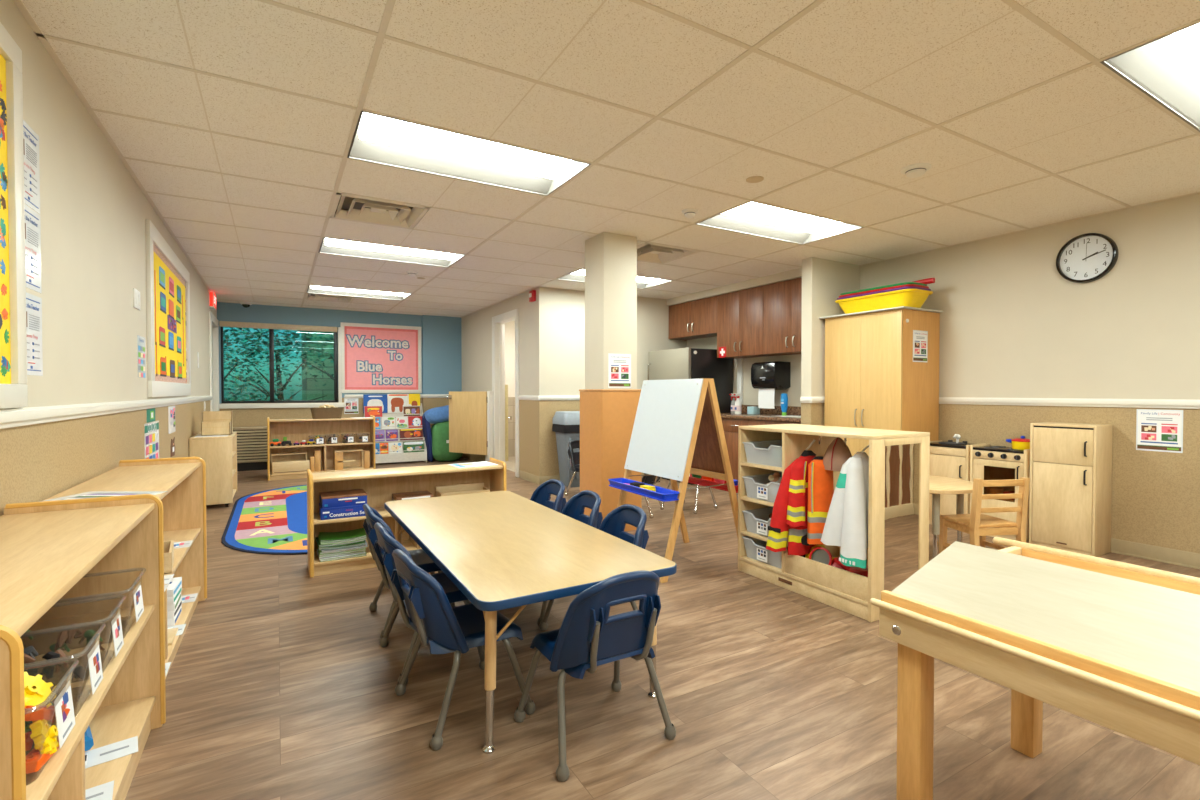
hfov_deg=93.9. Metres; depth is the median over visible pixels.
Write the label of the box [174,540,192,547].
sheet
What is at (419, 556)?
child chair
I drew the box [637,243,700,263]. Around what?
ceiling vent
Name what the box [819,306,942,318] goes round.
board
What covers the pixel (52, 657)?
animal figure
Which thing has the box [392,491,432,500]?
box
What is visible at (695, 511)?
child chair
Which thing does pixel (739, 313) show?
upper cabinet
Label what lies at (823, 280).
wall
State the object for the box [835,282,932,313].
plastic tub
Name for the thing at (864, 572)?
helmet
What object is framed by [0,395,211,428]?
trim
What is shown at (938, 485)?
round table
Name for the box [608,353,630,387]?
notice
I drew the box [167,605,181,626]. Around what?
box
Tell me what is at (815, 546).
helmet
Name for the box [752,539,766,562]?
tray
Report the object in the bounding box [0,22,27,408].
bulletin board
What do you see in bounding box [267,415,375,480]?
shelf
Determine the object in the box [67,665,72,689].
tub
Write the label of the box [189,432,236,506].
base cabinet
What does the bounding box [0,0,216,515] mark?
wall
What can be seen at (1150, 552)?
baseboard
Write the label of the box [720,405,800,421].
countertop
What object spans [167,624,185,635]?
sheet
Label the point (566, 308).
wall
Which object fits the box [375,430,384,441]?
picture book
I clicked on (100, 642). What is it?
figure
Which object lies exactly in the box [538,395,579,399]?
trim
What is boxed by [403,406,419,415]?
picture book
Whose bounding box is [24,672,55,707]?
gear
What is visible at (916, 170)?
smoke detector
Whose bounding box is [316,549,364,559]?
magazine
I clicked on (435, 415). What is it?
floor cushion
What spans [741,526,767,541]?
shelf
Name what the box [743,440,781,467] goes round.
tray
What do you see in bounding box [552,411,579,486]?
trash can
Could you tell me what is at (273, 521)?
rug
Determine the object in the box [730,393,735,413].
spray bottle
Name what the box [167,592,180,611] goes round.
box
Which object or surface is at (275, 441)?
toy car
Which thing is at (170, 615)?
box
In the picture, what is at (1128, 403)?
trim
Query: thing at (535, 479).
baseboard
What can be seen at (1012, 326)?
wall
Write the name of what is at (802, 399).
trim
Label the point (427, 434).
floor cushion
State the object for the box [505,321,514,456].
wall
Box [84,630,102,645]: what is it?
figure
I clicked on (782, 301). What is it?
upper cabinet
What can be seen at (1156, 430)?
notice
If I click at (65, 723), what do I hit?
clear bin
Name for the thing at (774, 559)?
shelf
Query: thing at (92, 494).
sheet
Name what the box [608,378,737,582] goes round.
easel
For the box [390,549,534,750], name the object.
child chair
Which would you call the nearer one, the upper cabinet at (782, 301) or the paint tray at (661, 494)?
the paint tray at (661, 494)
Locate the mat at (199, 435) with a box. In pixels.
[195,434,227,436]
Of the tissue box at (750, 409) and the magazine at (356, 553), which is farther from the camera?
the tissue box at (750, 409)
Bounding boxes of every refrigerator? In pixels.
[647,347,732,484]
[1029,422,1112,556]
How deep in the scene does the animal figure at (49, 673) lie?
1.28 m
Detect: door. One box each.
[209,312,219,410]
[446,391,487,454]
[492,308,518,476]
[505,385,511,460]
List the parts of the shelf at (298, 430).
shelf, shelf, panel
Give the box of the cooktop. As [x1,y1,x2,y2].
[973,446,1023,453]
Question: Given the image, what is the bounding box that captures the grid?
[13,0,1199,317]
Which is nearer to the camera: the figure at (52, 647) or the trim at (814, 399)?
the figure at (52, 647)
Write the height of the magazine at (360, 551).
0.023 m
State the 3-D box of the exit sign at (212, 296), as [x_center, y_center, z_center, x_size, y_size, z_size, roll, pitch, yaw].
[-5.003,-1.281,7.230,0.057,0.201,0.321,-1,1,-30]
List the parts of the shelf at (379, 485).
panel, shelf, shelf, panel, panel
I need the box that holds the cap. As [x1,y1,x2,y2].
[746,176,763,182]
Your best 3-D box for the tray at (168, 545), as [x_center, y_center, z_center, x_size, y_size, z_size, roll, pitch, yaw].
[-1.915,0.670,2.347,0.200,0.085,0.240,-1,1,-36]
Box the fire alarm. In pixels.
[529,290,535,301]
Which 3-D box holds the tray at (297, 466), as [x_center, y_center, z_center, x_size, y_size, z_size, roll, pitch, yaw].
[-4.079,0.884,7.394,0.430,0.155,0.101,-1,1,-30]
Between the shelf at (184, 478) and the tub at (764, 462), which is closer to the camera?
the shelf at (184, 478)
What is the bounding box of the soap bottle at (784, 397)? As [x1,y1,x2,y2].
[781,393,787,415]
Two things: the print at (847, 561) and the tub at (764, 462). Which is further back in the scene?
the tub at (764, 462)
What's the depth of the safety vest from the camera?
3.14 m
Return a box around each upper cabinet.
[669,296,716,339]
[717,286,780,358]
[763,277,801,354]
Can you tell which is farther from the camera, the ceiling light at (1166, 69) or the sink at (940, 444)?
the sink at (940, 444)
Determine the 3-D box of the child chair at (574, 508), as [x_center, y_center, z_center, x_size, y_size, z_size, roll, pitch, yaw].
[-0.220,0.807,3.021,0.426,0.600,0.438,-1,1,-30]
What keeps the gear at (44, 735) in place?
in the clear bin at (65, 723)
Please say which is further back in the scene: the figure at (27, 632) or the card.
the card
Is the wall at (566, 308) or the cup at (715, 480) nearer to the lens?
the cup at (715, 480)
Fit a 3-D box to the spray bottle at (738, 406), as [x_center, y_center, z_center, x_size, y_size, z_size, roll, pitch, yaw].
[1.659,0.044,6.765,0.108,0.245,0.081,-1,1,-30]
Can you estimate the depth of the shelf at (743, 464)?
3.45 m
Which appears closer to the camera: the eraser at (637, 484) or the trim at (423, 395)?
the eraser at (637, 484)
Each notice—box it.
[137,335,145,377]
[344,396,358,413]
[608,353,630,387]
[913,330,927,361]
[1136,409,1182,452]
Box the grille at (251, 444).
[236,430,266,461]
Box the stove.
[970,444,1029,542]
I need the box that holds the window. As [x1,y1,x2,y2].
[219,321,345,408]
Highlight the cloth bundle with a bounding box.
[764,477,781,498]
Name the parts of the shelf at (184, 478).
panel, panel, shelf, shelf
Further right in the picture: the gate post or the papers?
the gate post
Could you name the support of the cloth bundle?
in the tray at (762, 491)
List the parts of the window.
glass, sill, glass, casing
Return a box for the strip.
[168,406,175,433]
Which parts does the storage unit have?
panel, panel, mirror frame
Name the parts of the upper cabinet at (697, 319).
door, door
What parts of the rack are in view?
panel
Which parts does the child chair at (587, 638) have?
leg, leg, seat, backrest, leg, leg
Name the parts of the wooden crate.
rail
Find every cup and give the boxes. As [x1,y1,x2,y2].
[702,476,711,480]
[714,478,724,482]
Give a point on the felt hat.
(837, 454)
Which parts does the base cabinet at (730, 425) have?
door, drawer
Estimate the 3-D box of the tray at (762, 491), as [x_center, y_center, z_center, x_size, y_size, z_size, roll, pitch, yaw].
[1.165,0.553,3.538,0.412,0.131,0.325,-1,1,-30]
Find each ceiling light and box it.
[306,285,410,299]
[318,238,464,266]
[347,111,590,195]
[559,269,672,288]
[696,201,862,243]
[1100,22,1199,131]
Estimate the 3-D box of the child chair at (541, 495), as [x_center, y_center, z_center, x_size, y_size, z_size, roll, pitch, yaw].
[-0.439,0.801,3.410,0.426,0.600,0.438,-1,1,-33]
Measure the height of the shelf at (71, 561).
0.806 m
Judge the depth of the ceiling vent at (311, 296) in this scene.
7.80 m
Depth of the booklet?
4.10 m
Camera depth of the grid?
2.81 m
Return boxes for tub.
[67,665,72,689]
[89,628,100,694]
[748,460,781,467]
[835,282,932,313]
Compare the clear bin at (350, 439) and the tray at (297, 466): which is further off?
the clear bin at (350, 439)
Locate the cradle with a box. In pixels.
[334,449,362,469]
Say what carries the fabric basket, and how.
on the shelf at (298, 430)
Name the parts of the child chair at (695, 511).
leg, leg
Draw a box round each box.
[167,577,181,596]
[167,584,181,604]
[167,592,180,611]
[167,597,181,618]
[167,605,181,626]
[201,421,230,435]
[203,411,232,433]
[319,489,366,507]
[319,503,365,519]
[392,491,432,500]
[747,406,759,413]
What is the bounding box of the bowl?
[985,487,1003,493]
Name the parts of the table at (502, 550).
leg, leg, leg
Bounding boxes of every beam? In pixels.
[25,705,69,720]
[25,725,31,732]
[25,732,33,750]
[25,737,59,773]
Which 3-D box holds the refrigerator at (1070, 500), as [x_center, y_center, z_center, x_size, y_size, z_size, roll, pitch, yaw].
[3.434,0.633,4.102,0.302,0.915,0.392,-1,1,-30]
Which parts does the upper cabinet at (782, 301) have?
door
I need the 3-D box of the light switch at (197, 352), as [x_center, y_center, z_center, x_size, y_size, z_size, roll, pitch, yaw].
[-4.343,-0.431,6.055,0.012,0.170,0.100,-1,1,-30]
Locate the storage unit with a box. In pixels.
[738,424,929,621]
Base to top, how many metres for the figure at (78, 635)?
0.043 m
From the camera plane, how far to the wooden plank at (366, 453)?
7.83 m
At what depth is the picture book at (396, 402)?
9.16 m
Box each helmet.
[805,545,825,558]
[846,565,867,576]
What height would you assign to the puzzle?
0.025 m
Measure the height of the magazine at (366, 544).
0.024 m
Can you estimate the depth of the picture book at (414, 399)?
9.31 m
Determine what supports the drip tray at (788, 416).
on the countertop at (765, 413)
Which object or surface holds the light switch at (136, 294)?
attached to the wall at (93, 214)
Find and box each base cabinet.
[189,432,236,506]
[721,418,749,479]
[748,419,800,425]
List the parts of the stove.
oven door, control panel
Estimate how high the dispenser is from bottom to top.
0.535 m
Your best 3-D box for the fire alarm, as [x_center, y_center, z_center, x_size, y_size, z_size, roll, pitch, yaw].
[-0.852,-1.299,6.998,0.062,0.135,0.120,-1,1,-30]
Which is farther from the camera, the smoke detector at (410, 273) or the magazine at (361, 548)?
the smoke detector at (410, 273)
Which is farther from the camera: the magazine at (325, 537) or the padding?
the padding
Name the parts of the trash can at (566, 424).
lid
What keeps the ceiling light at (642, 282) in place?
attached to the ceiling
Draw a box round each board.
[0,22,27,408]
[145,219,190,396]
[340,322,421,392]
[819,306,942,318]
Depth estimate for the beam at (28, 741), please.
1.09 m
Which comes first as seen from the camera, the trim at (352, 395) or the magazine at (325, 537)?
the magazine at (325, 537)
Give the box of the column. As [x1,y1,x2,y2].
[585,232,636,388]
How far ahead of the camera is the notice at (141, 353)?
3.53 m
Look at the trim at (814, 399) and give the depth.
5.41 m
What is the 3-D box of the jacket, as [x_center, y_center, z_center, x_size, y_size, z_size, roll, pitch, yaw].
[1.147,0.563,3.240,0.347,0.660,0.185,0,1,-6]
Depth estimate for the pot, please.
4.32 m
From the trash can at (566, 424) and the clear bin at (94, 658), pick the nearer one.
the clear bin at (94, 658)
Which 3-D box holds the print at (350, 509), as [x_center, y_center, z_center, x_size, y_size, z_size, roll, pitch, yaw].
[-1.628,0.719,3.575,0.253,0.041,0.001,-1,1,-29]
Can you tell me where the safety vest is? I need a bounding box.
[801,456,833,545]
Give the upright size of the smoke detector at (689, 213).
0.046 m
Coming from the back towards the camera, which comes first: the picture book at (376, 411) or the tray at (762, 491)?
the picture book at (376, 411)
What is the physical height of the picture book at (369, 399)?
0.300 m
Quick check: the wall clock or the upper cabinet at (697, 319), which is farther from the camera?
the upper cabinet at (697, 319)
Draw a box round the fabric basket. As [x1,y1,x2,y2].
[310,407,342,418]
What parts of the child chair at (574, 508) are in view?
leg, backrest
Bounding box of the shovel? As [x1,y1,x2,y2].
[912,278,934,283]
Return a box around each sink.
[929,434,981,527]
[930,434,973,448]
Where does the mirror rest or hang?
attached to the storage unit
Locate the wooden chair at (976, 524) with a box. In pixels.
[939,477,1029,553]
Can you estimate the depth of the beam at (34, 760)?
1.05 m
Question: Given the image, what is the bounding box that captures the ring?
[85,726,93,750]
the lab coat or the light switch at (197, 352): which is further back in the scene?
the light switch at (197, 352)
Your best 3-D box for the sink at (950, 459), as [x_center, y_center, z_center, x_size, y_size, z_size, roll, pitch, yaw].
[3.027,0.686,4.808,0.302,0.785,0.375,-1,1,-30]
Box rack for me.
[364,403,426,462]
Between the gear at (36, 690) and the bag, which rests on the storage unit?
the bag
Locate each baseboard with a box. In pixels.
[519,470,539,484]
[540,475,559,484]
[1111,538,1199,568]
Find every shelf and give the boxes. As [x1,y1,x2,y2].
[0,494,165,799]
[43,457,206,678]
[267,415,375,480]
[307,458,506,577]
[740,551,867,605]
[741,462,781,471]
[741,495,774,506]
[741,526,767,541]
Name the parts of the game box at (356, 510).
lid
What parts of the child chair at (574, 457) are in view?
leg, backrest, seat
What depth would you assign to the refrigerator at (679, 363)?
7.09 m
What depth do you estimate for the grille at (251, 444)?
8.11 m
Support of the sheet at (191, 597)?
on the shelf at (184, 478)
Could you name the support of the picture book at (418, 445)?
on the rack
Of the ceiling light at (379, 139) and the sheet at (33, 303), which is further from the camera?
the ceiling light at (379, 139)
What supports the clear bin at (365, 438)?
on the shelf at (298, 430)
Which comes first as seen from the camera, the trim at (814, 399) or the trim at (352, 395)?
the trim at (814, 399)
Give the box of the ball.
[772,448,781,462]
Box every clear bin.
[26,595,125,665]
[30,570,145,633]
[40,658,78,747]
[79,622,105,694]
[308,435,325,444]
[325,434,338,443]
[341,433,354,442]
[355,433,368,442]
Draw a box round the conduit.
[737,358,742,403]
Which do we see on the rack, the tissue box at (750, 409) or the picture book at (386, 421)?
the picture book at (386, 421)
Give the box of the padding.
[579,389,641,530]
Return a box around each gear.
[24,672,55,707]
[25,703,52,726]
[30,719,58,754]
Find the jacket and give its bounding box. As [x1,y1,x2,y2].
[766,440,815,555]
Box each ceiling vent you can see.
[304,293,354,302]
[329,193,429,228]
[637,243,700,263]
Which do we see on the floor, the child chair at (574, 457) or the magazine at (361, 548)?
the child chair at (574, 457)
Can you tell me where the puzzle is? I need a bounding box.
[167,627,177,645]
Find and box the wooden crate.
[271,452,306,472]
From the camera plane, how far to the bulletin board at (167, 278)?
4.28 m
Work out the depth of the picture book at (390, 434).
8.91 m
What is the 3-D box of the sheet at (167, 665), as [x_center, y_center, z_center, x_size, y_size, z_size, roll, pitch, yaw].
[-1.696,1.035,2.133,0.085,0.002,0.130,-1,1,-30]
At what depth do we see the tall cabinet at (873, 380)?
4.98 m
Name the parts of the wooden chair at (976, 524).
leg, rail, leg, post, seat, leg, rail, rail, leg, post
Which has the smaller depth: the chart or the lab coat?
the lab coat
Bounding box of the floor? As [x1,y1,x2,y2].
[125,456,1199,799]
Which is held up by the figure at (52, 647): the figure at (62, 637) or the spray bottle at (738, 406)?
the figure at (62, 637)
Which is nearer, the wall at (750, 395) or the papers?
the papers
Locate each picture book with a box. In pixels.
[363,394,387,412]
[365,406,381,416]
[375,417,380,428]
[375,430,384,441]
[375,443,379,453]
[380,443,387,453]
[381,417,394,428]
[386,429,397,440]
[387,394,408,412]
[389,442,401,452]
[396,416,407,427]
[400,429,422,440]
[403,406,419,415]
[403,441,423,452]
[408,416,421,427]
[409,394,419,405]
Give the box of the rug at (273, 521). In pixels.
[221,485,306,554]
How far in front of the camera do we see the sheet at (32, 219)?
1.97 m
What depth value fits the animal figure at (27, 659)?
1.22 m
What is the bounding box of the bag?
[830,557,849,569]
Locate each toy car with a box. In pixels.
[270,439,280,445]
[281,437,291,445]
[307,439,314,444]
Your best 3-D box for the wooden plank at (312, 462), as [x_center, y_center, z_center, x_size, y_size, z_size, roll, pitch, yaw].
[-3.878,0.859,7.545,0.050,0.200,0.140,-1,1,-30]
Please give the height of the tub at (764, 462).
0.126 m
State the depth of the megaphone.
3.12 m
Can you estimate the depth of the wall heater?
8.12 m
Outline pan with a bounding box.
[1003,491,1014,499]
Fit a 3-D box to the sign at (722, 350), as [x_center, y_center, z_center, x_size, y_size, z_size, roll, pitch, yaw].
[1.511,-0.590,6.912,0.004,0.130,0.130,-1,1,-30]
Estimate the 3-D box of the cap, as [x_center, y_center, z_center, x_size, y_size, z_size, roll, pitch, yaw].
[0.939,-1.336,3.395,0.104,0.006,0.104,-1,1,-30]
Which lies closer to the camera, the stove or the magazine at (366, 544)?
the magazine at (366, 544)
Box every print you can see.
[169,580,181,593]
[323,509,363,517]
[325,497,364,506]
[839,557,854,565]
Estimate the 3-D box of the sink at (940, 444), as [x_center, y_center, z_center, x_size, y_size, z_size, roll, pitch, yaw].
[3.037,0.345,4.809,0.279,0.103,0.339,-1,1,-30]
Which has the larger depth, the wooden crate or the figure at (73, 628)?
the wooden crate
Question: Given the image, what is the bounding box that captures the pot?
[1006,436,1029,449]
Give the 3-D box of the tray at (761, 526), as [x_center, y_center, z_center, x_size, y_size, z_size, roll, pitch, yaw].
[1.165,0.773,3.542,0.412,0.131,0.325,-1,1,-30]
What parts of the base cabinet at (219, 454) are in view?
panel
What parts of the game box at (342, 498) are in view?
lid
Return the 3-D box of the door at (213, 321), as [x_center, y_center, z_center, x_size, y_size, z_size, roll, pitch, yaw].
[-5.281,-0.052,7.595,0.120,2.169,1.055,-1,1,-30]
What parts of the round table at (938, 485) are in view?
leg, leg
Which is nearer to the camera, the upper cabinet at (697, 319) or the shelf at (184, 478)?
the shelf at (184, 478)
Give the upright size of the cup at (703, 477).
0.062 m
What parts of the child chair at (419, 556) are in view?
leg, backrest, leg, seat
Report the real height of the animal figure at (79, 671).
0.036 m
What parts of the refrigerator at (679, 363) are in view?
handle, door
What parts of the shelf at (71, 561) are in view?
panel, shelf, shelf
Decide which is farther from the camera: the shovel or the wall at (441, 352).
the wall at (441, 352)
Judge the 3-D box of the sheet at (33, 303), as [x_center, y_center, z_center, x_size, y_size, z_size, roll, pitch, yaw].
[-1.978,-0.227,1.947,0.002,0.282,0.215,-1,1,-30]
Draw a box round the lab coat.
[821,445,868,568]
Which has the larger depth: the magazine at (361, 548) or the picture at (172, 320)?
the picture at (172, 320)
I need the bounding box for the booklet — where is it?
[448,461,497,467]
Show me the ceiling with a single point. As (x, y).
(632, 55)
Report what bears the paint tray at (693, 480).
on the easel
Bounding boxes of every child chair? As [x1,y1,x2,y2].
[363,504,442,637]
[373,522,484,685]
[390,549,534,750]
[514,570,675,781]
[530,479,566,512]
[537,490,602,625]
[539,504,648,630]
[565,440,579,495]
[642,473,663,517]
[662,478,717,513]
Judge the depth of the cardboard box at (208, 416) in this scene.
5.79 m
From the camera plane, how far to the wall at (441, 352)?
9.05 m
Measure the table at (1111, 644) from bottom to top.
0.704 m
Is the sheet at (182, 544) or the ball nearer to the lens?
the sheet at (182, 544)
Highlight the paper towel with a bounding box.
[758,388,774,408]
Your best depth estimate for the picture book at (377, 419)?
8.88 m
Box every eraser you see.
[630,482,643,486]
[640,485,655,491]
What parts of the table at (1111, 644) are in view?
leg, leg, lid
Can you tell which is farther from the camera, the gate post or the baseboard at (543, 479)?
the gate post
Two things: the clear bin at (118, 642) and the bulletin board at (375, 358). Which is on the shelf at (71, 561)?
the clear bin at (118, 642)
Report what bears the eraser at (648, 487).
on the easel
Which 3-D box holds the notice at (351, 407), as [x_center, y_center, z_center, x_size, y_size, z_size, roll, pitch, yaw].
[-3.978,0.077,8.961,0.210,0.290,0.003,-1,1,-30]
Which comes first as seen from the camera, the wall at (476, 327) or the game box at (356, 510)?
the game box at (356, 510)
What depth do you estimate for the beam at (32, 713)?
1.08 m
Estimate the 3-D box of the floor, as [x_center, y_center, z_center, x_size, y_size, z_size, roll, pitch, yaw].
[0.024,1.113,4.419,6.320,0.064,12.400,-1,1,-30]
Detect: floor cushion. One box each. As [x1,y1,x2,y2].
[422,414,432,461]
[423,405,448,423]
[431,421,462,461]
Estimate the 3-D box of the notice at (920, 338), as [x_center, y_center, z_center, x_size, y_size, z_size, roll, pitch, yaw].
[2.792,-0.468,4.880,0.220,0.275,0.003,-1,1,-30]
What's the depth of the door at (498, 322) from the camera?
8.27 m
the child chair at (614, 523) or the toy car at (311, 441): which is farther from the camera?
the toy car at (311, 441)
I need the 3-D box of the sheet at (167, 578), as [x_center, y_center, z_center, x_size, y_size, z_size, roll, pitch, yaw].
[-1.746,0.714,2.214,0.085,0.002,0.130,-1,1,-30]
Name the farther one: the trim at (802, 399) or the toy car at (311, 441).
the toy car at (311, 441)
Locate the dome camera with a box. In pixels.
[240,301,251,307]
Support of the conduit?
attached to the wall at (750, 395)
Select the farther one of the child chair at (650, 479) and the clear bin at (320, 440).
the clear bin at (320, 440)
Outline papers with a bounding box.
[171,437,174,456]
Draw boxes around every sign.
[208,291,215,309]
[719,347,725,357]
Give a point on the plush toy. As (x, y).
(774, 478)
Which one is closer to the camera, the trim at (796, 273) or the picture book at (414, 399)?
the trim at (796, 273)
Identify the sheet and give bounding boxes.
[23,120,39,213]
[24,204,41,292]
[26,292,42,375]
[39,491,167,501]
[85,736,137,768]
[85,781,113,799]
[164,574,173,584]
[165,662,170,676]
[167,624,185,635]
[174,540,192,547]
[181,593,197,602]
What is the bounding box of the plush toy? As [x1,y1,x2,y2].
[768,472,779,481]
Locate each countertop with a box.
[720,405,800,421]
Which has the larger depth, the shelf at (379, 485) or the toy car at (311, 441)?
the toy car at (311, 441)
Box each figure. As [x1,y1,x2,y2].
[20,630,32,639]
[24,646,37,658]
[24,653,35,669]
[24,667,36,675]
[40,661,54,678]
[42,651,61,670]
[46,649,67,672]
[49,642,69,651]
[54,630,71,650]
[65,623,81,642]
[67,665,85,682]
[74,628,93,643]
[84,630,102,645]
[85,640,104,659]
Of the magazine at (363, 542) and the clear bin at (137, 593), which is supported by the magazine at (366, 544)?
the magazine at (363, 542)
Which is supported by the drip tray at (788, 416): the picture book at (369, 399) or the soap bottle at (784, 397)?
the soap bottle at (784, 397)
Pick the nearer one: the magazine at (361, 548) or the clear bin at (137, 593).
the clear bin at (137, 593)
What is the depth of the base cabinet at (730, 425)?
6.38 m
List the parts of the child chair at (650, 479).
leg, backrest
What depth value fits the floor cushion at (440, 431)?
9.03 m
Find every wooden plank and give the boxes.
[310,456,314,471]
[314,450,320,471]
[363,450,369,467]
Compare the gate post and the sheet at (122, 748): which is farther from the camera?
the gate post
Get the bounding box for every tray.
[164,540,173,573]
[272,460,309,473]
[436,483,489,496]
[608,478,679,500]
[688,474,737,492]
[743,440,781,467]
[743,508,766,535]
[745,472,781,499]
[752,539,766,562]
[771,415,800,417]
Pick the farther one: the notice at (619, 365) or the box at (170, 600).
the notice at (619, 365)
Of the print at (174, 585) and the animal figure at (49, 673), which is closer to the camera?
the animal figure at (49, 673)
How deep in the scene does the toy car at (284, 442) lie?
7.36 m
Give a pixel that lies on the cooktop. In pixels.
(976, 449)
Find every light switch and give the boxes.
[133,288,140,309]
[197,352,198,367]
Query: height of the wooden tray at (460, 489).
0.115 m
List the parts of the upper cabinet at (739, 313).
door, door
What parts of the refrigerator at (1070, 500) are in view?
door, door, handle, handle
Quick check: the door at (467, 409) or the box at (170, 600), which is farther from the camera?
the door at (467, 409)
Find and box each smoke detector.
[406,271,417,276]
[682,208,697,217]
[901,163,930,177]
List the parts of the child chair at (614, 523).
leg, backrest, leg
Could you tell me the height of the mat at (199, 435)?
0.004 m
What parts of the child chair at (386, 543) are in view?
leg, backrest, leg, seat, leg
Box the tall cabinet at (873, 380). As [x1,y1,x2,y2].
[824,309,939,455]
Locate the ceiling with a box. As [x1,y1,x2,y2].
[21,0,1199,316]
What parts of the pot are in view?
lid, pot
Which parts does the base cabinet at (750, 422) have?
drawer, drawer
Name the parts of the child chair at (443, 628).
leg, backrest, leg, seat, leg, leg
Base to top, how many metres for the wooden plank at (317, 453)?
0.280 m
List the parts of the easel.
leg, leg, leg, cross rail, leg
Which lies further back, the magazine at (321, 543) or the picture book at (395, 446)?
the picture book at (395, 446)
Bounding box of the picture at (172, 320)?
[168,315,176,333]
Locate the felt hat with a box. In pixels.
[823,437,851,471]
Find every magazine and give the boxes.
[315,537,364,547]
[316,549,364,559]
[318,535,366,544]
[318,541,364,549]
[318,549,364,556]
[319,528,365,542]
[319,547,365,554]
[320,552,366,561]
[321,540,367,552]
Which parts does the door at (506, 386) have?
panel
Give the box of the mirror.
[884,443,919,591]
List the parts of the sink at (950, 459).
door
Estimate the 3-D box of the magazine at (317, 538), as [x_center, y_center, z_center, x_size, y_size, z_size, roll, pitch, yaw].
[-1.704,0.918,3.670,0.270,0.027,0.210,-1,1,-32]
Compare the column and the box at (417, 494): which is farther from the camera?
the column
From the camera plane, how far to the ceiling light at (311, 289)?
7.45 m
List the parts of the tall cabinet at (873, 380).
door, door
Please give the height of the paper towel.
0.265 m
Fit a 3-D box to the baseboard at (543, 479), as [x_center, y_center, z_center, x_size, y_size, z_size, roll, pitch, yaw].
[-0.097,0.989,7.283,1.508,0.100,0.014,-1,1,-30]
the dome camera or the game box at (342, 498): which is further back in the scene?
the dome camera
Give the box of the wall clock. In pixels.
[1056,233,1118,282]
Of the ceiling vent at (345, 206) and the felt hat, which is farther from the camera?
the ceiling vent at (345, 206)
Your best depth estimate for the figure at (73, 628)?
1.47 m
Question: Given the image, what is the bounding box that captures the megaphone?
[809,547,833,564]
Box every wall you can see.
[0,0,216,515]
[217,302,461,442]
[461,287,547,476]
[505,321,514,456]
[548,288,686,475]
[687,336,800,415]
[801,257,859,425]
[860,193,1199,553]
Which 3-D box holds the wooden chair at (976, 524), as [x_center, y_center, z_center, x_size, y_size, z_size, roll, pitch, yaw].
[2.470,0.790,3.632,0.357,0.615,0.352,0,1,-8]
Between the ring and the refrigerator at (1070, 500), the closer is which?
the ring
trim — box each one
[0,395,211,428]
[344,394,421,397]
[422,394,448,397]
[518,395,539,399]
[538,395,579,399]
[667,268,801,305]
[800,397,812,402]
[810,397,824,402]
[939,397,1199,408]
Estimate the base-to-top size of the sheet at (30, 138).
0.282 m
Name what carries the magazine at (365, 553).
on the shelf at (379, 485)
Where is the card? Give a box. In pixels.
[146,408,154,422]
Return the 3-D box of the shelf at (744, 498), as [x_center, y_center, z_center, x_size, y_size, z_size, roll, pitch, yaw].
[1.195,0.628,3.557,0.486,0.018,0.340,-1,1,-30]
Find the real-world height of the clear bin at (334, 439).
0.120 m
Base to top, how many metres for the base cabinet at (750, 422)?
0.845 m
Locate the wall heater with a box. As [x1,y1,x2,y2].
[233,426,267,470]
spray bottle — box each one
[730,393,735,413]
[734,394,741,413]
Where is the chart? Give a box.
[144,420,158,458]
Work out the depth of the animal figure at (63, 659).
1.25 m
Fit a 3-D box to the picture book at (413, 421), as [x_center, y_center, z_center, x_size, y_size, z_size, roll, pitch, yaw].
[-3.024,0.362,9.173,0.220,0.190,0.042,-1,1,-30]
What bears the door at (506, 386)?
on the floor
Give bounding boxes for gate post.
[485,391,492,461]
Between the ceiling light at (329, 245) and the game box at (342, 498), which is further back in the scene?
the ceiling light at (329, 245)
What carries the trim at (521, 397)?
attached to the wall at (476, 327)
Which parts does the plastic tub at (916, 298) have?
plastic tub, plastic tub, plastic tub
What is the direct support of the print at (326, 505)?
attached to the game box at (342, 498)
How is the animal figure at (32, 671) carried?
in the clear bin at (94, 658)
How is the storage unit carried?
on the floor
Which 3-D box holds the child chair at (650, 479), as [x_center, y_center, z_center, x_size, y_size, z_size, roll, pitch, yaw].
[0.398,0.770,5.322,0.426,0.600,0.438,0,1,20]
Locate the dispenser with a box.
[751,361,790,408]
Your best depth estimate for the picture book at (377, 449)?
8.73 m
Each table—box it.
[384,491,676,753]
[870,537,1199,799]
[929,475,972,557]
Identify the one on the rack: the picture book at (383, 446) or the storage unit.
the picture book at (383, 446)
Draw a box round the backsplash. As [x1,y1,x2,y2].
[734,405,800,415]
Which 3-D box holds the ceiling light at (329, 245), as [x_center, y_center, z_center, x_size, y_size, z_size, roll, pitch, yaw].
[-1.937,-1.416,5.229,1.206,0.104,0.596,-1,1,-30]

